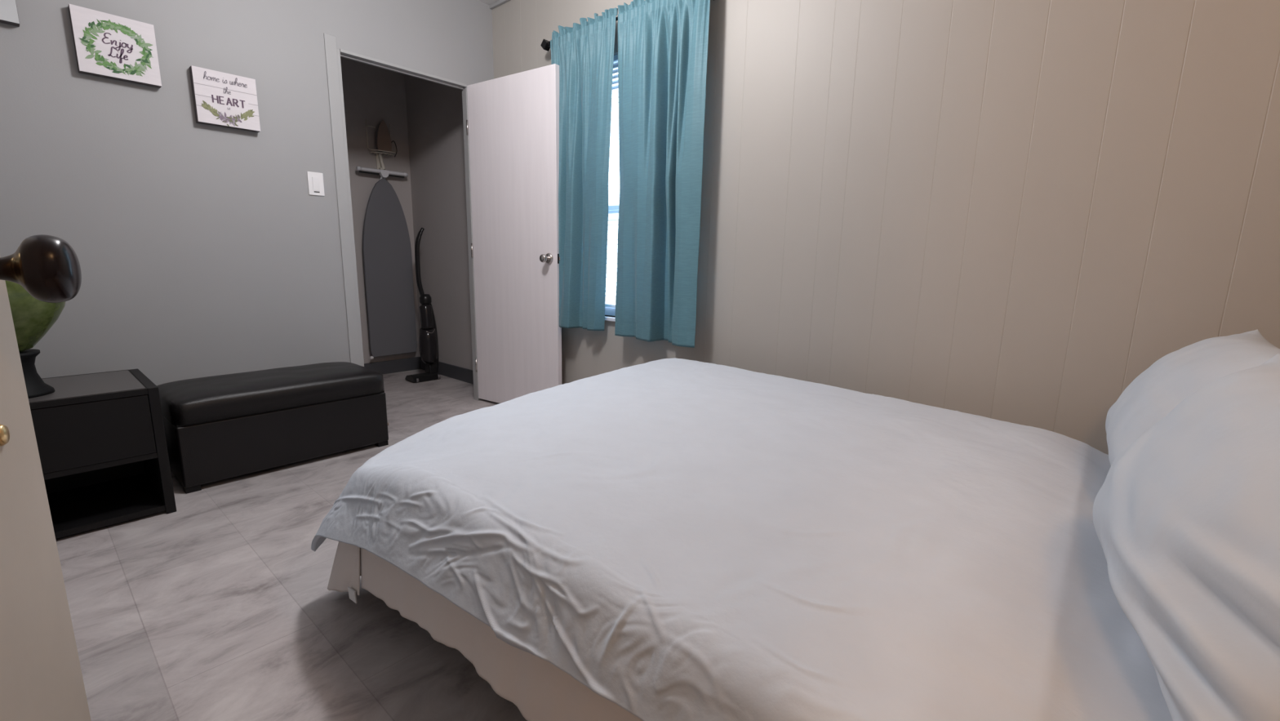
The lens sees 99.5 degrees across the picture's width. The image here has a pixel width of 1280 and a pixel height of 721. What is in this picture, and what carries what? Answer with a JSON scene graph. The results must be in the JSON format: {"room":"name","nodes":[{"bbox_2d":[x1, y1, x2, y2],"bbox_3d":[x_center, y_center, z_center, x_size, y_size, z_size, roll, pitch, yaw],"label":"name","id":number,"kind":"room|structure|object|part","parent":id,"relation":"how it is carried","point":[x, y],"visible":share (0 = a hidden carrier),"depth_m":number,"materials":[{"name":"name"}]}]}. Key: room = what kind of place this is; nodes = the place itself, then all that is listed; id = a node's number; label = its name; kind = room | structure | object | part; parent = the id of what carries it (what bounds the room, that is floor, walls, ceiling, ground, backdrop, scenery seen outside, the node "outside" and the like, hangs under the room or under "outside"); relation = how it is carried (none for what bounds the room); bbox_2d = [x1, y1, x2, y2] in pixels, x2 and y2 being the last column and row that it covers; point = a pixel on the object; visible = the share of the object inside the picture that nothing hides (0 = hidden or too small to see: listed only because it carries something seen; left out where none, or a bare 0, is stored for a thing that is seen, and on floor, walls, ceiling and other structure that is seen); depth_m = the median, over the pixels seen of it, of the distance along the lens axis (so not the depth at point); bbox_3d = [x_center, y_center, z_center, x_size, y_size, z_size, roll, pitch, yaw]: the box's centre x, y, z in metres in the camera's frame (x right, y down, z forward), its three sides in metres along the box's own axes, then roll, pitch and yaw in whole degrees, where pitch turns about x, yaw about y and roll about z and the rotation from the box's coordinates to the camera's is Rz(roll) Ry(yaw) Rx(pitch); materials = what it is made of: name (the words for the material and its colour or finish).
{"room":"bedroom","nodes":[
{"label":"bedroom","id":0,"kind":"room"},
{"bbox_2d":[0,0,493,399],"bbox_3d":[-1.785,-0.848,2.780,0.045,2.544,2.686,10,14,40],"label":"wall","id":1,"kind":"structure","parent":0,"point":[201,250],"depth_m":2.48,"materials":[{"name":"grey paint"}]},
{"bbox_2d":[0,0,19,26],"bbox_3d":[-2.387,-1.349,1.902,0.042,0.240,0.248,10,14,40],"label":"picture","id":2,"kind":"object","parent":1,"relation":"attached to","point":[8,8],"visible":1,"depth_m":1.98,"materials":[{"name":"grey wood"}]},
{"bbox_2d":[67,3,161,88],"bbox_3d":[-2.135,-1.275,2.212,0.043,0.240,0.248,10,14,40],"label":"picture","id":3,"kind":"object","parent":1,"relation":"attached to","point":[108,46],"visible":1,"depth_m":2.19,"materials":[{"name":"white wood"}]},
{"bbox_2d":[78,19,152,76],"bbox_3d":[-2.119,-1.270,2.200,0.001,0.202,0.225,10,14,40],"label":"print","id":4,"kind":"object","parent":3,"relation":"attached to","point":[107,47],"depth_m":2.20,"materials":[{"name":"white paper"}]},
{"bbox_2d":[189,65,260,132],"bbox_3d":[-1.906,-1.197,2.497,0.044,0.233,0.238,10,14,40],"label":"picture","id":5,"kind":"object","parent":1,"relation":"attached to","point":[220,99],"visible":1,"depth_m":2.48,"materials":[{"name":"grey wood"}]},
{"bbox_2d":[201,100,254,126],"bbox_3d":[-1.891,-1.127,2.497,0.001,0.095,0.206,10,14,40],"label":"print","id":6,"kind":"object","parent":5,"relation":"attached to","point":[219,113],"depth_m":2.49,"materials":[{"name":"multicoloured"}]},
{"bbox_2d":[306,171,324,195],"bbox_3d":[-1.692,-0.922,2.830,0.010,0.117,0.075,10,14,40],"label":"light switch","id":7,"kind":"object","parent":1,"relation":"attached to","point":[315,180],"visible":1,"depth_m":2.83,"materials":[{"name":"white plastic"}]},
{"bbox_2d":[323,32,361,365],"bbox_3d":[-1.615,-0.650,2.980,0.007,2.088,0.057,10,14,40],"label":"trim","id":8,"kind":"structure","parent":1,"relation":"attached to","point":[330,41],"depth_m":2.93,"materials":[{"name":"grey paint"}]},
{"bbox_2d":[337,48,479,399],"bbox_3d":[-1.361,-0.678,3.305,0.055,2.034,0.767,10,14,40],"label":"trim","id":9,"kind":"structure","parent":1,"relation":"attached to","point":[341,52],"depth_m":3.24,"materials":[{"name":"grey paint"}]},
{"bbox_2d":[466,63,561,403],"bbox_3d":[-0.781,-0.684,3.372,0.768,2.011,0.159,8,13,34],"label":"door","id":10,"kind":"structure","parent":9,"relation":"attached to","point":[513,128],"depth_m":3.32,"materials":[{"name":"white laminate"}]},
{"bbox_3d":[-0.556,-0.596,3.164,0.049,0.049,0.050,8,13,34],"label":"knob","id":11,"kind":"part","parent":10,"relation":"part of","materials":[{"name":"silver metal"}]},
{"bbox_2d":[55,368,527,720],"bbox_3d":[-1.354,0.775,1.345,5.663,0.100,4.826,10,14,40],"label":"floor","id":12,"kind":"structure","parent":0,"point":[220,606],"depth_m":1.48,"materials":[{"name":"grey tile"}]},
{"bbox_2d":[28,368,176,538],"bbox_3d":[-2.082,0.332,2.030,0.470,0.492,0.410,10,14,40],"label":"nightstand","id":13,"kind":"object","parent":12,"relation":"on","point":[100,437],"visible":0.65,"depth_m":1.96,"materials":[{"name":"black laminate"}]},
{"bbox_2d":[4,280,65,398],"bbox_3d":[-2.116,-0.093,1.792,0.340,0.430,0.340,10,14,40],"label":"vase","id":14,"kind":"object","parent":13,"relation":"on","point":[33,317],"visible":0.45,"depth_m":1.79,"materials":[{"name":"green ceramic"},{"name":"black ceramic"}]},
{"bbox_2d":[4,280,65,351],"bbox_3d":[-2.114,-0.165,1.778,0.340,0.283,0.340,10,14,40],"label":"bowl","id":15,"kind":"object","parent":14,"relation":"on","point":[33,317],"depth_m":1.76,"materials":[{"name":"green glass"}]},
{"bbox_3d":[-2.072,0.093,1.980,0.440,0.004,0.342,10,14,40],"label":"panel","id":16,"kind":"part","parent":13,"relation":"part of","materials":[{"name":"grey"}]},
{"bbox_3d":[-2.073,0.104,1.983,0.458,0.021,0.350,10,14,40],"label":"frame","id":17,"kind":"part","parent":13,"relation":"part of","materials":[{"name":"black laminate"}]},
{"bbox_3d":[-1.912,0.254,1.866,0.020,0.220,0.348,10,14,40],"label":"drawer","id":18,"kind":"part","parent":13,"relation":"part of","materials":[{"name":"black laminate"}]},
{"bbox_3d":[-2.255,0.302,2.177,0.012,0.490,0.350,10,14,40],"label":"panel","id":19,"kind":"part","parent":13,"relation":"part of","materials":[{"name":"black laminate"}]},
{"bbox_2d":[43,452,157,479],"bbox_3d":[-2.079,0.343,2.029,0.454,0.020,0.350,10,14,40],"label":"shelf","id":20,"kind":"object","parent":13,"relation":"attached to","point":[90,465],"depth_m":1.89,"materials":[{"name":"black laminate"}]},
{"bbox_2d":[47,473,165,538],"bbox_3d":[-2.084,0.551,2.069,0.452,0.022,0.350,10,14,40],"label":"shelf","id":21,"kind":"object","parent":13,"relation":"attached to","point":[81,507],"depth_m":2.06,"materials":[{"name":"black laminate"}]},
{"bbox_3d":[-1.957,0.308,2.171,0.470,0.490,0.030,10,14,40],"label":"panel","id":22,"kind":"part","parent":13,"relation":"part of","materials":[{"name":"black laminate"}]},
{"bbox_2d":[156,361,388,493],"bbox_3d":[-1.758,0.264,2.648,0.472,0.409,0.856,10,14,40],"label":"storage bench","id":23,"kind":"object","parent":12,"relation":"on","point":[217,428],"visible":0.98,"depth_m":2.43,"materials":[{"name":"black leather"}]},
{"bbox_3d":[-1.758,0.121,2.618,0.472,0.117,0.848,10,14,40],"label":"padded lid","id":24,"kind":"part","parent":23,"relation":"part of","materials":[{"name":"black leather"}]},
{"bbox_2d":[404,227,440,382],"bbox_3d":[-1.707,-0.429,4.233,0.178,1.191,0.252,10,14,40],"label":"stick vacuum","id":25,"kind":"object","parent":12,"relation":"on","point":[428,342],"visible":1,"depth_m":4.23,"materials":[{"name":"black plastic"}]},
{"bbox_3d":[-1.699,-0.757,4.197,0.081,0.534,0.046,-2,11,-18],"label":"handle","id":26,"kind":"part","parent":25,"relation":"part of","materials":[{"name":"black plastic"}]},
{"bbox_3d":[-1.672,-0.347,4.240,0.108,0.191,0.092,10,14,40],"label":"motor","id":27,"kind":"part","parent":25,"relation":"part of","materials":[{"name":"black plastic"}]},
{"bbox_2d":[419,327,437,363],"bbox_3d":[-1.678,-0.120,4.298,0.136,0.280,0.136,10,14,40],"label":"canister","id":28,"kind":"object","parent":25,"relation":"on","point":[428,335],"depth_m":4.25,"materials":[{"name":"black plastic"}]},
{"bbox_3d":[0.524,0.385,1.306,2.035,0.750,1.437,10,14,40],"label":"bed","id":29,"kind":"object","parent":12,"relation":"on","visible":0},
{"bbox_2d":[327,541,642,720],"bbox_3d":[0.396,0.530,1.401,2.161,0.375,1.508,10,14,40],"label":"bed skirt","id":30,"kind":"object","parent":29,"relation":"hanging from","point":[541,691],"visible":0.32,"depth_m":1.02,"materials":[{"name":"white fabric"}]},
{"bbox_3d":[-0.323,0.452,2.017,0.254,0.275,1.501,10,14,40],"label":"foot panel","id":31,"kind":"part","parent":30,"relation":"part of","materials":[{"name":"white fabric"}]},
{"bbox_2d":[311,357,1172,720],"bbox_3d":[0.413,0.387,1.421,2.183,0.394,1.706,10,14,40],"label":"comforter","id":32,"kind":"object","parent":29,"relation":"on","point":[681,539],"visible":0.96,"depth_m":0.93,"materials":[{"name":"white fabric"}]},
{"bbox_2d":[1092,353,1279,720],"bbox_3d":[0.768,0.202,0.686,0.266,0.353,0.720,8,13,32],"label":"pillow","id":33,"kind":"object","parent":32,"relation":"on","point":[1186,517],"visible":1,"depth_m":0.59,"materials":[{"name":"white fabric"}]},
{"bbox_2d":[1105,328,1279,465],"bbox_3d":[1.240,0.113,1.218,0.279,0.336,0.670,10,14,40],"label":"pillow","id":34,"kind":"object","parent":32,"relation":"on","point":[1158,389],"visible":0.46,"depth_m":1.13,"materials":[{"name":"white fabric"}]},
{"bbox_2d":[340,57,420,363],"bbox_3d":[-2.360,-1.084,4.102,0.100,2.500,1.476,10,14,40],"label":"wall","id":35,"kind":"structure","parent":0,"point":[372,94],"depth_m":4.24,"materials":[{"name":"grey paint"}]},
{"bbox_2d":[365,120,395,169],"bbox_3d":[-2.002,-1.657,4.226,0.128,0.395,0.204,10,14,40],"label":"holder","id":36,"kind":"object","parent":35,"relation":"attached to","point":[380,163],"visible":0.91,"depth_m":4.25,"materials":[{"name":"white metal"}]},
{"bbox_3d":[-2.036,-1.552,4.261,0.057,0.175,0.050,10,14,40],"label":"hanger arm","id":37,"kind":"part","parent":36,"relation":"part of","materials":[{"name":"white metal"}]},
{"bbox_2d":[355,165,417,359],"bbox_3d":[-2.032,-0.762,4.376,0.071,1.484,0.391,10,14,40],"label":"ironing board","id":38,"kind":"object","parent":36,"relation":"hanging from","point":[386,243],"visible":1,"depth_m":4.36,"materials":[{"name":"dark grey fabric"},{"name":"light grey metal"}]},
{"bbox_2d":[375,120,397,156],"bbox_3d":[-1.999,-1.733,4.238,0.100,0.256,0.158,10,14,40],"label":"iron","id":39,"kind":"object","parent":36,"relation":"in","point":[383,140],"visible":0.99,"depth_m":4.18,"materials":[{"name":"brown"}]},
{"bbox_2d":[364,356,420,374],"bbox_3d":[-2.339,0.100,4.286,0.014,0.108,1.276,10,14,40],"label":"baseboard","id":40,"kind":"structure","parent":35,"relation":"attached to","point":[410,363],"depth_m":4.58,"materials":[{"name":"grey paint"}]},
{"bbox_2d":[404,74,472,369],"bbox_3d":[-1.402,-1.081,4.182,1.243,2.500,0.100,10,14,40],"label":"wall","id":41,"kind":"structure","parent":0,"point":[434,110],"depth_m":4.25,"materials":[{"name":"grey paint"}]},
{"bbox_2d":[420,357,473,384],"bbox_3d":[-1.456,0.103,4.356,1.229,0.108,0.014,10,14,40],"label":"baseboard","id":42,"kind":"structure","parent":41,"relation":"attached to","point":[465,375],"depth_m":4.38,"materials":[{"name":"grey paint"}]},
{"bbox_2d":[478,0,498,4],"bbox_3d":[-0.825,-1.728,0.397,4.320,0.100,4.746,10,14,40],"label":"ceiling","id":43,"kind":"structure","parent":0,"point":[486,2],"depth_m":3.38,"materials":[{"name":"white paint"}]},
{"bbox_2d":[492,0,1279,454],"bbox_3d":[0.649,-0.726,2.378,4.175,2.544,0.120,10,14,40],"label":"wall","id":44,"kind":"structure","parent":0,"point":[1009,211],"depth_m":1.87,"materials":[{"name":"beige painted wood panelling"}]},
{"bbox_2d":[488,0,510,8],"bbox_3d":[0.626,-1.958,2.094,4.175,0.020,0.020,10,14,40],"label":"trim","id":45,"kind":"structure","parent":44,"relation":"attached to","point":[499,2],"depth_m":3.37,"materials":[{"name":"grey paint"}]},
{"bbox_2d":[540,16,617,51],"bbox_3d":[-0.058,-1.700,2.691,1.252,0.060,0.096,10,14,40],"label":"curtain rod","id":46,"kind":"object","parent":44,"relation":"attached to","point":[545,44],"visible":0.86,"depth_m":3.04,"materials":[{"name":"black metal"}]},
{"bbox_2d":[550,7,617,330],"bbox_3d":[-0.318,-0.988,2.995,0.501,1.639,0.087,10,14,40],"label":"curtain","id":47,"kind":"object","parent":46,"relation":"hanging from","point":[584,52],"visible":0.94,"depth_m":2.96,"materials":[{"name":"teal fabric"}]},
{"bbox_2d":[614,0,710,347],"bbox_3d":[0.090,-0.910,2.643,0.554,1.643,0.113,10,14,40],"label":"curtain","id":48,"kind":"object","parent":46,"relation":"hanging from","point":[663,44],"visible":1,"depth_m":2.60,"materials":[{"name":"teal fabric"}]},
{"bbox_2d":[604,62,618,321],"bbox_3d":[-0.055,-0.912,2.949,0.980,1.407,0.137,10,14,40],"label":"window","id":49,"kind":"structure","parent":44,"relation":"in","point":[609,311],"depth_m":3.09,"materials":[{"name":"white plastic"}]},
{"bbox_3d":[-0.087,-0.228,3.054,0.980,0.022,0.077,10,14,40],"label":"sill","id":50,"kind":"part","parent":49,"relation":"part of","materials":[{"name":"white plastic"}]},
{"bbox_2d":[604,53,619,307],"bbox_3d":[-0.066,-0.946,2.929,0.896,1.330,0.028,10,14,40],"label":"window blind","id":51,"kind":"object","parent":49,"relation":"attached to","point":[615,56],"visible":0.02,"depth_m":3.02,"materials":[{"name":"white plastic"}]},
{"bbox_3d":[-0.078,-0.300,3.050,0.896,0.016,0.024,10,14,40],"label":"rail","id":52,"kind":"part","parent":51,"relation":"part of","materials":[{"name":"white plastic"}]},
{"bbox_3d":[-0.054,-1.585,2.809,0.896,0.028,0.028,10,14,40],"label":"head rail","id":53,"kind":"part","parent":51,"relation":"part of","materials":[{"name":"white plastic"}]},
{"bbox_3d":[-1.043,-0.399,0.463,4.175,2.544,0.100,10,14,40],"label":"wall","id":54,"kind":"structure","parent":0,"visible":0},
{"bbox_2d":[0,234,91,720],"bbox_3d":[-0.319,-0.071,0.156,0.091,2.015,0.760,-6,13,-34],"label":"door","id":55,"kind":"structure","parent":54,"relation":"in","point":[41,675],"depth_m":0.45,"materials":[{"name":"beige paint"}]},
{"bbox_3d":[-0.504,0.059,0.429,0.004,0.018,0.018,-6,13,-34],"label":"keyhole plate","id":56,"kind":"part","parent":55,"relation":"part of","materials":[{"name":"gold metal"}]},
{"bbox_3d":[-0.486,-0.073,0.435,0.054,0.055,0.053,10,14,40],"label":"knob","id":57,"kind":"part","parent":55,"relation":"part of","materials":[{"name":"brown metal"}]}
]}

